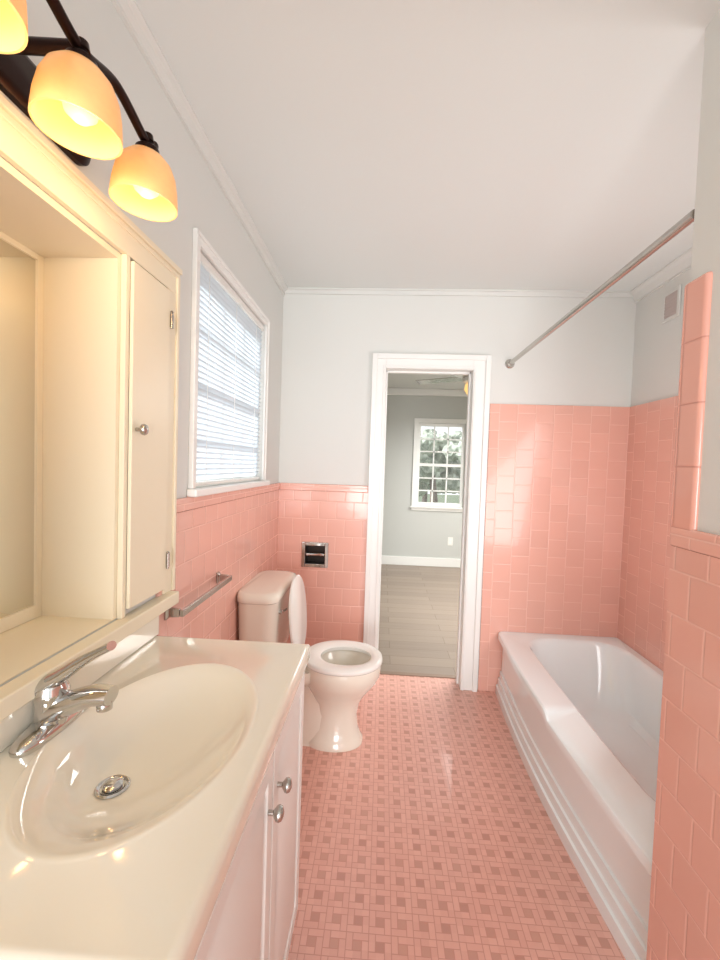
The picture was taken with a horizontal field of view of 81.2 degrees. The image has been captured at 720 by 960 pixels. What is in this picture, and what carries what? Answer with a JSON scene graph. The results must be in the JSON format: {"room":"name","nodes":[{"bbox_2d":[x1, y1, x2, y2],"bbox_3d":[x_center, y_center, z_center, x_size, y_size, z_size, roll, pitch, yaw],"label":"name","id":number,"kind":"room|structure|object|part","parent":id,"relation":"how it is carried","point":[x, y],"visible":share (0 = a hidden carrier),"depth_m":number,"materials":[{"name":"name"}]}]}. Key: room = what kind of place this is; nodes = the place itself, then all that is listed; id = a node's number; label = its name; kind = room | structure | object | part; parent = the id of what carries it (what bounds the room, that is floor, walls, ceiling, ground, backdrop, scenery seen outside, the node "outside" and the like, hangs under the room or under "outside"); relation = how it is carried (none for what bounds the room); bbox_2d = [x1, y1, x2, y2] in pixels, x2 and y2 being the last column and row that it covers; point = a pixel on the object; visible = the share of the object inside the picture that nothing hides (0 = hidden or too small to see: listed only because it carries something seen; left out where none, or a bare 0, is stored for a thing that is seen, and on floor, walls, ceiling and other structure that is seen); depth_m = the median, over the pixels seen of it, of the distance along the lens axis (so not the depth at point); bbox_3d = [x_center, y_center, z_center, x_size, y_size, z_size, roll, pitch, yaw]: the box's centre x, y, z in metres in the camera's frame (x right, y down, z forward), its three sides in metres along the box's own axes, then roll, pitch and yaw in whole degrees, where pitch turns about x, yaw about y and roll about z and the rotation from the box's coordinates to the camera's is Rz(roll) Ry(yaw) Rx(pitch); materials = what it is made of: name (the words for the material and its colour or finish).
{"room":"bathroom","nodes":[
{"label":"bathroom","id":0,"kind":"room"},
{"bbox_2d":[0,0,282,686],"bbox_3d":[-0.726,0.093,0.895,0.262,2.440,3.500,2,2,3],"label":"wall","id":1,"kind":"structure","parent":0,"point":[234,533],"depth_m":1.41,"materials":[{"name":"white paint"}]},
{"bbox_2d":[0,616,158,751],"bbox_3d":[-0.612,0.426,0.828,0.016,0.070,0.787,2,2,3],"label":"backsplash","id":2,"kind":"structure","parent":1,"relation":"attached to","point":[13,725],"depth_m":0.94,"materials":[{"name":"beige stone"}]},
{"bbox_2d":[0,0,177,221],"bbox_3d":[-0.485,-0.635,0.656,0.216,0.183,0.491,2,2,3],"label":"vanity light","id":3,"kind":"object","parent":1,"relation":"attached to","point":[70,96],"visible":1,"depth_m":0.68,"materials":[{"name":"glass"}]},
{"bbox_3d":[-0.450,-0.587,0.471,0.123,0.102,0.123,2,2,3],"label":"lamp shade","id":4,"kind":"part","parent":3,"relation":"part of","materials":[{"name":"orange glass"}]},
{"bbox_3d":[-0.503,-0.677,0.656,0.144,0.032,0.021,2,2,3],"label":"stem","id":5,"kind":"part","parent":3,"relation":"part of","materials":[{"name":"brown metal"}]},
{"bbox_3d":[-0.582,-0.685,0.658,0.021,0.090,0.455,2,2,3],"label":"plate","id":6,"kind":"part","parent":3,"relation":"part of","materials":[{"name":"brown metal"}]},
{"bbox_3d":[-0.440,-0.593,0.656,0.123,0.102,0.123,2,2,3],"label":"lamp shade","id":7,"kind":"part","parent":3,"relation":"part of","materials":[{"name":"orange glass"}]},
{"bbox_3d":[-0.435,-0.598,0.655,0.054,0.077,0.054,2,2,3],"label":"bulb","id":8,"kind":"part","parent":3,"relation":"part of","materials":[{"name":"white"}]},
{"bbox_3d":[-0.434,-0.678,0.651,0.021,0.049,0.431,2,2,3],"label":"arm","id":9,"kind":"part","parent":3,"relation":"part of","materials":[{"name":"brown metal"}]},
{"bbox_3d":[-0.430,-0.599,0.838,0.123,0.102,0.123,2,2,3],"label":"lamp shade","id":10,"kind":"part","parent":3,"relation":"part of","materials":[{"name":"orange glass"}]},
{"bbox_3d":[-0.425,-0.604,0.838,0.054,0.077,0.054,2,2,3],"label":"bulb","id":11,"kind":"part","parent":3,"relation":"part of","materials":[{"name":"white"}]},
{"bbox_2d":[0,591,178,720],"bbox_3d":[-0.606,0.377,0.720,0.040,0.037,1.145,2,2,3],"label":"wall shelf","id":12,"kind":"object","parent":1,"relation":"attached to","point":[19,691],"visible":0.84,"depth_m":0.89,"materials":[{"name":"beige paint"}]},
{"bbox_2d":[0,93,182,684],"bbox_3d":[-0.688,-0.133,0.716,0.262,0.975,1.162,2,2,3],"label":"upper cabinet","id":13,"kind":"object","parent":1,"relation":"attached to","point":[69,362],"visible":1,"depth_m":1.02,"materials":[{"name":"beige paint"}]},
{"bbox_2d":[0,231,43,632],"bbox_3d":[-0.797,-0.091,0.754,0.010,0.874,0.551,2,2,3],"label":"mirror","id":14,"kind":"object","parent":13,"relation":"attached to","point":[21,264],"depth_m":0.97,"materials":[{"name":"beige mirror"}]},
{"bbox_3d":[-0.553,-0.128,1.064,0.030,0.029,0.029,2,2,3],"label":"knob","id":15,"kind":"part","parent":13,"relation":"part of","materials":[{"name":"silver metal"}]},
{"bbox_3d":[-0.570,-0.109,1.137,0.010,0.867,0.178,2,2,3],"label":"door","id":16,"kind":"part","parent":13,"relation":"part of","materials":[{"name":"beige paint"}]},
{"bbox_2d":[164,571,231,619],"bbox_3d":[-0.548,0.394,1.466,0.059,0.044,0.417,2,2,3],"label":"towel bar","id":17,"kind":"object","parent":1,"relation":"attached to","point":[225,579],"visible":0.82,"depth_m":1.38,"materials":[{"name":"silver metal"}]},
{"bbox_2d":[110,0,287,295],"bbox_3d":[-0.552,-1.099,0.845,0.032,0.044,3.500,2,2,3],"label":"trim","id":18,"kind":"structure","parent":1,"relation":"attached to","point":[129,11],"depth_m":1.28,"materials":[{"name":"white wood"}]},
{"bbox_2d":[187,228,269,496],"bbox_3d":[-0.621,-0.404,1.839,0.236,0.886,0.912,2,2,3],"label":"window","id":19,"kind":"structure","parent":1,"relation":"in","point":[200,242],"depth_m":1.43,"materials":[{"name":"white wood"}]},
{"bbox_3d":[-0.719,-0.401,1.845,0.040,0.820,0.810,2,2,3],"label":"sash","id":20,"kind":"part","parent":19,"relation":"part of","materials":[{"name":"white wood"}]},
{"bbox_3d":[-0.535,0.029,1.849,0.036,0.027,0.912,2,2,3],"label":"sill","id":21,"kind":"part","parent":19,"relation":"part of","materials":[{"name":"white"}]},
{"bbox_2d":[196,253,263,486],"bbox_3d":[-0.558,-0.396,1.836,0.030,0.815,0.802,2,2,3],"label":"window blinds","id":22,"kind":"object","parent":19,"relation":"attached to","point":[229,363],"visible":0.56,"depth_m":1.75,"materials":[{"name":"white plastic"}]},
{"bbox_3d":[-0.562,-0.376,1.552,0.002,0.780,0.002,2,2,3],"label":"ladder cord","id":23,"kind":"part","parent":22,"relation":"part of","materials":[{"name":"white fabric"}]},
{"bbox_3d":[-0.570,0.004,1.850,0.026,0.015,0.794,2,2,3],"label":"rail","id":24,"kind":"part","parent":22,"relation":"part of","materials":[{"name":"white plastic"}]},
{"bbox_3d":[-0.547,-0.385,1.837,0.002,0.780,0.002,2,2,3],"label":"ladder cord","id":25,"kind":"part","parent":22,"relation":"part of","materials":[{"name":"white fabric"}]},
{"bbox_3d":[-0.531,-0.394,2.121,0.002,0.780,0.002,2,2,3],"label":"ladder cord","id":26,"kind":"part","parent":22,"relation":"part of","materials":[{"name":"white fabric"}]},
{"bbox_2d":[382,395,466,558],"bbox_3d":[1.017,-0.025,5.871,5.000,2.440,0.150,2,2,3],"label":"wall","id":27,"kind":"structure","parent":0,"point":[407,532],"depth_m":5.82,"materials":[{"name":"grey paint"}]},
{"bbox_2d":[381,555,460,567],"bbox_3d":[0.974,1.137,5.829,5.000,0.120,0.016,2,2,3],"label":"baseboard","id":28,"kind":"structure","parent":27,"relation":"attached to","point":[393,560],"depth_m":5.83,"materials":[{"name":"white wood"}]},
{"bbox_2d":[387,388,466,396],"bbox_3d":[1.050,-1.195,5.735,5.000,0.090,0.040,2,2,3],"label":"trim","id":29,"kind":"structure","parent":27,"relation":"attached to","point":[390,391],"depth_m":5.72,"materials":[{"name":"white wood"}]},
{"bbox_2d":[410,418,465,511],"bbox_3d":[1.115,-0.204,5.804,0.810,1.270,0.140,2,2,3],"label":"window","id":30,"kind":"structure","parent":27,"relation":"in","point":[418,422],"depth_m":5.83,"materials":[{"name":"white wood"}]},
{"bbox_2d":[448,537,452,545],"bbox_3d":[1.249,0.849,5.807,0.070,0.115,0.008,2,2,3],"label":"wall outlet","id":31,"kind":"object","parent":27,"relation":"attached to","point":[450,539],"visible":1,"depth_m":5.80,"materials":[{"name":"white plastic"}]},
{"bbox_2d":[135,0,719,389],"bbox_3d":[0.874,-1.171,2.463,5.000,0.080,6.890,2,2,3],"label":"ceiling","id":32,"kind":"structure","parent":0,"point":[388,144],"depth_m":1.33,"materials":[{"name":"white paint"}]},
{"bbox_2d":[415,375,467,393],"bbox_3d":[1.157,-1.013,4.230,1.159,0.340,1.165,2,2,3],"label":"ceiling fan","id":33,"kind":"object","parent":32,"relation":"hanging from","point":[457,378],"visible":0.27,"depth_m":4.33,"materials":[{"name":"white"}]},
{"bbox_3d":[0.834,-1.038,4.393,0.500,0.027,0.118,3,2,31],"label":"blade","id":34,"kind":"part","parent":33,"relation":"part of","materials":[{"name":"grey wood"}]},
{"bbox_3d":[0.869,-1.023,3.983,0.500,0.027,0.118,0,3,-41],"label":"blade","id":35,"kind":"part","parent":33,"relation":"part of","materials":[{"name":"grey wood"}]},
{"bbox_3d":[1.135,-1.073,4.211,0.220,0.220,0.220,2,2,3],"label":"motor","id":36,"kind":"part","parent":33,"relation":"part of","materials":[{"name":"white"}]},
{"bbox_2d":[277,294,635,690],"bbox_3d":[0.489,0.072,2.635,2.500,2.440,0.132,2,2,3],"label":"wall","id":37,"kind":"structure","parent":0,"point":[558,430],"depth_m":2.55,"materials":[{"name":"white"}]},
{"bbox_2d":[301,542,328,567],"bbox_3d":[-0.279,0.466,2.667,0.168,0.158,0.098,2,2,3],"label":"toilet paper holder","id":38,"kind":"object","parent":37,"relation":"attached to","point":[314,554],"visible":1,"depth_m":2.62,"materials":[{"name":"grey metal"}]},
{"bbox_2d":[380,671,455,678],"bbox_3d":[0.366,1.282,2.766,0.525,0.006,0.035,2,2,3],"label":"trim","id":39,"kind":"structure","parent":37,"relation":"attached to","point":[381,672],"depth_m":2.76,"materials":[{"name":"brown"}]},
{"bbox_2d":[363,353,491,691],"bbox_3d":[0.403,0.264,2.636,0.710,2.050,0.152,2,2,3],"label":"door frame","id":40,"kind":"structure","parent":37,"relation":"in","point":[477,368],"depth_m":2.57,"materials":[{"name":"white wood"}]},
{"bbox_2d":[285,287,633,297],"bbox_3d":[0.581,-1.127,2.526,2.110,0.032,0.020,2,2,3],"label":"trim","id":41,"kind":"structure","parent":37,"relation":"attached to","point":[324,291],"depth_m":2.52,"materials":[{"name":"white wood"}]},
{"bbox_2d":[288,564,625,959],"bbox_3d":[0.788,1.334,2.476,5.000,0.050,6.740,2,2,3],"label":"floor","id":42,"kind":"structure","parent":0,"point":[432,837],"depth_m":1.58,"materials":[{"name":"pink tile"}]},
{"bbox_2d":[194,672,304,959],"bbox_3d":[-0.396,0.918,0.831,0.481,0.817,0.755,2,2,3],"label":"vanity cabinet","id":43,"kind":"object","parent":42,"relation":"on","point":[253,916],"visible":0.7,"depth_m":0.82,"materials":[{"name":"white paint"}]},
{"bbox_2d":[0,616,309,959],"bbox_3d":[-0.392,0.469,0.817,0.460,0.138,0.787,2,2,3],"label":"countertop","id":44,"kind":"structure","parent":43,"relation":"on","point":[120,834],"depth_m":0.67,"materials":[{"name":"beige stone"}]},
{"bbox_2d":[8,641,118,757],"bbox_3d":[-0.528,0.380,0.778,0.147,0.170,0.162,2,2,3],"label":"faucet","id":45,"kind":"object","parent":44,"relation":"on","point":[56,706],"visible":1,"depth_m":0.76,"materials":[{"name":"silver metal"}]},
{"bbox_3d":[-0.524,0.346,0.777,0.141,0.103,0.058,2,2,3],"label":"lever handle","id":46,"kind":"part","parent":45,"relation":"part of","materials":[{"name":"silver metal"}]},
{"bbox_3d":[-0.521,0.415,0.779,0.125,0.074,0.059,2,2,3],"label":"spout","id":47,"kind":"part","parent":45,"relation":"part of","materials":[{"name":"silver metal"}]},
{"bbox_3d":[-0.202,0.888,0.656,0.018,0.678,0.385,2,2,3],"label":"door","id":48,"kind":"part","parent":43,"relation":"part of","materials":[{"name":"white paint"}]},
{"bbox_3d":[-0.162,0.640,0.807,0.030,0.029,0.029,2,2,3],"label":"knob","id":49,"kind":"part","parent":43,"relation":"part of","materials":[{"name":"silver metal"}]},
{"bbox_3d":[-0.158,0.638,0.879,0.030,0.029,0.029,2,2,3],"label":"knob","id":50,"kind":"part","parent":43,"relation":"part of","materials":[{"name":"silver metal"}]},
{"bbox_3d":[-0.182,0.876,1.019,0.018,0.678,0.325,2,2,3],"label":"door","id":51,"kind":"part","parent":43,"relation":"part of","materials":[{"name":"white paint"}]},
{"bbox_2d":[237,570,381,751],"bbox_3d":[-0.224,0.884,2.091,0.671,0.808,0.472,2,2,3],"label":"toilet","id":52,"kind":"object","parent":42,"relation":"on","point":[272,606],"visible":0.75,"depth_m":2.01,"materials":[{"name":"white ceramic"}]},
{"bbox_3d":[-0.459,0.720,2.098,0.186,0.349,0.450,2,2,3],"label":"tank","id":53,"kind":"part","parent":52,"relation":"part of","materials":[{"name":"white ceramic"}]},
{"bbox_3d":[-0.450,0.524,2.091,0.195,0.043,0.472,2,2,3],"label":"tank lid","id":54,"kind":"part","parent":52,"relation":"part of","materials":[{"name":"white ceramic"}]},
{"bbox_3d":[-0.307,0.665,2.088,0.054,0.376,0.356,2,2,3],"label":"lid","id":55,"kind":"part","parent":52,"relation":"part of","materials":[{"name":"white plastic"}]},
{"bbox_3d":[-0.084,0.876,2.083,0.392,0.025,0.356,2,2,3],"label":"seat","id":56,"kind":"part","parent":52,"relation":"part of","materials":[{"name":"white plastic"}]},
{"bbox_2d":[495,631,662,959],"bbox_3d":[1.136,1.152,1.823,0.748,0.381,1.494,2,2,3],"label":"bathtub","id":57,"kind":"object","parent":42,"relation":"on","point":[582,714],"visible":0.8,"depth_m":1.75,"materials":[{"name":"white ceramic"}]},
{"bbox_2d":[617,268,690,670],"bbox_3d":[1.618,0.140,1.763,0.149,2.440,1.514,2,2,3],"label":"wall","id":58,"kind":"structure","parent":0,"point":[646,547],"depth_m":2.28,"materials":[{"name":"white"}]},
{"bbox_2d":[630,248,691,302],"bbox_3d":[1.567,-1.051,1.726,0.050,0.062,1.514,2,2,3],"label":"trim","id":59,"kind":"structure","parent":58,"relation":"attached to","point":[681,264],"depth_m":2.20,"materials":[{"name":"white wood"}]},
{"bbox_2d":[661,284,681,323],"bbox_3d":[1.605,-0.904,2.167,0.010,0.155,0.130,2,2,3],"label":"air vent","id":60,"kind":"object","parent":58,"relation":"in","point":[671,304],"visible":1,"depth_m":2.16,"materials":[{"name":"white metal"}]},
{"bbox_2d":[646,10,719,959],"bbox_3d":[1.160,0.185,0.041,0.877,2.440,1.996,2,2,3],"label":"wall","id":61,"kind":"structure","parent":0,"point":[684,908],"depth_m":0.97,"materials":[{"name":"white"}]},
{"bbox_2d":[505,209,694,368],"bbox_3d":[0.871,-0.674,1.776,0.060,0.056,1.514,2,2,3],"label":"shower curtain rod","id":62,"kind":"object","parent":61,"relation":"attached to","point":[688,219],"visible":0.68,"depth_m":1.35,"materials":[{"name":"silver metal"}]},
{"label":"outside","id":63,"kind":"structure","parent":0,"visible":0},
{"bbox_2d":[418,494,458,502],"bbox_3d":[0.926,1.299,18.130,50.000,0.050,23.800,2,2,3],"label":"lawn","id":64,"kind":"structure","parent":63,"point":[441,498],"depth_m":25.48,"materials":[{"name":"green plant"}]},
{"bbox_2d":[421,429,447,501],"bbox_3d":[2.858,-0.556,18.767,3.680,3.743,3.208,2,2,3],"label":"tree","id":65,"kind":"object","parent":64,"relation":"on","point":[426,431],"visible":0.04,"depth_m":17.67,"materials":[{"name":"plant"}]},
{"bbox_2d":[418,430,461,502],"bbox_3d":[1.685,0.171,9.954,2.374,2.831,2.224,2,2,3],"label":"tree","id":66,"kind":"object","parent":64,"relation":"on","point":[425,445],"visible":0.3,"depth_m":10.02,"materials":[{"name":"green plant"}]}
]}

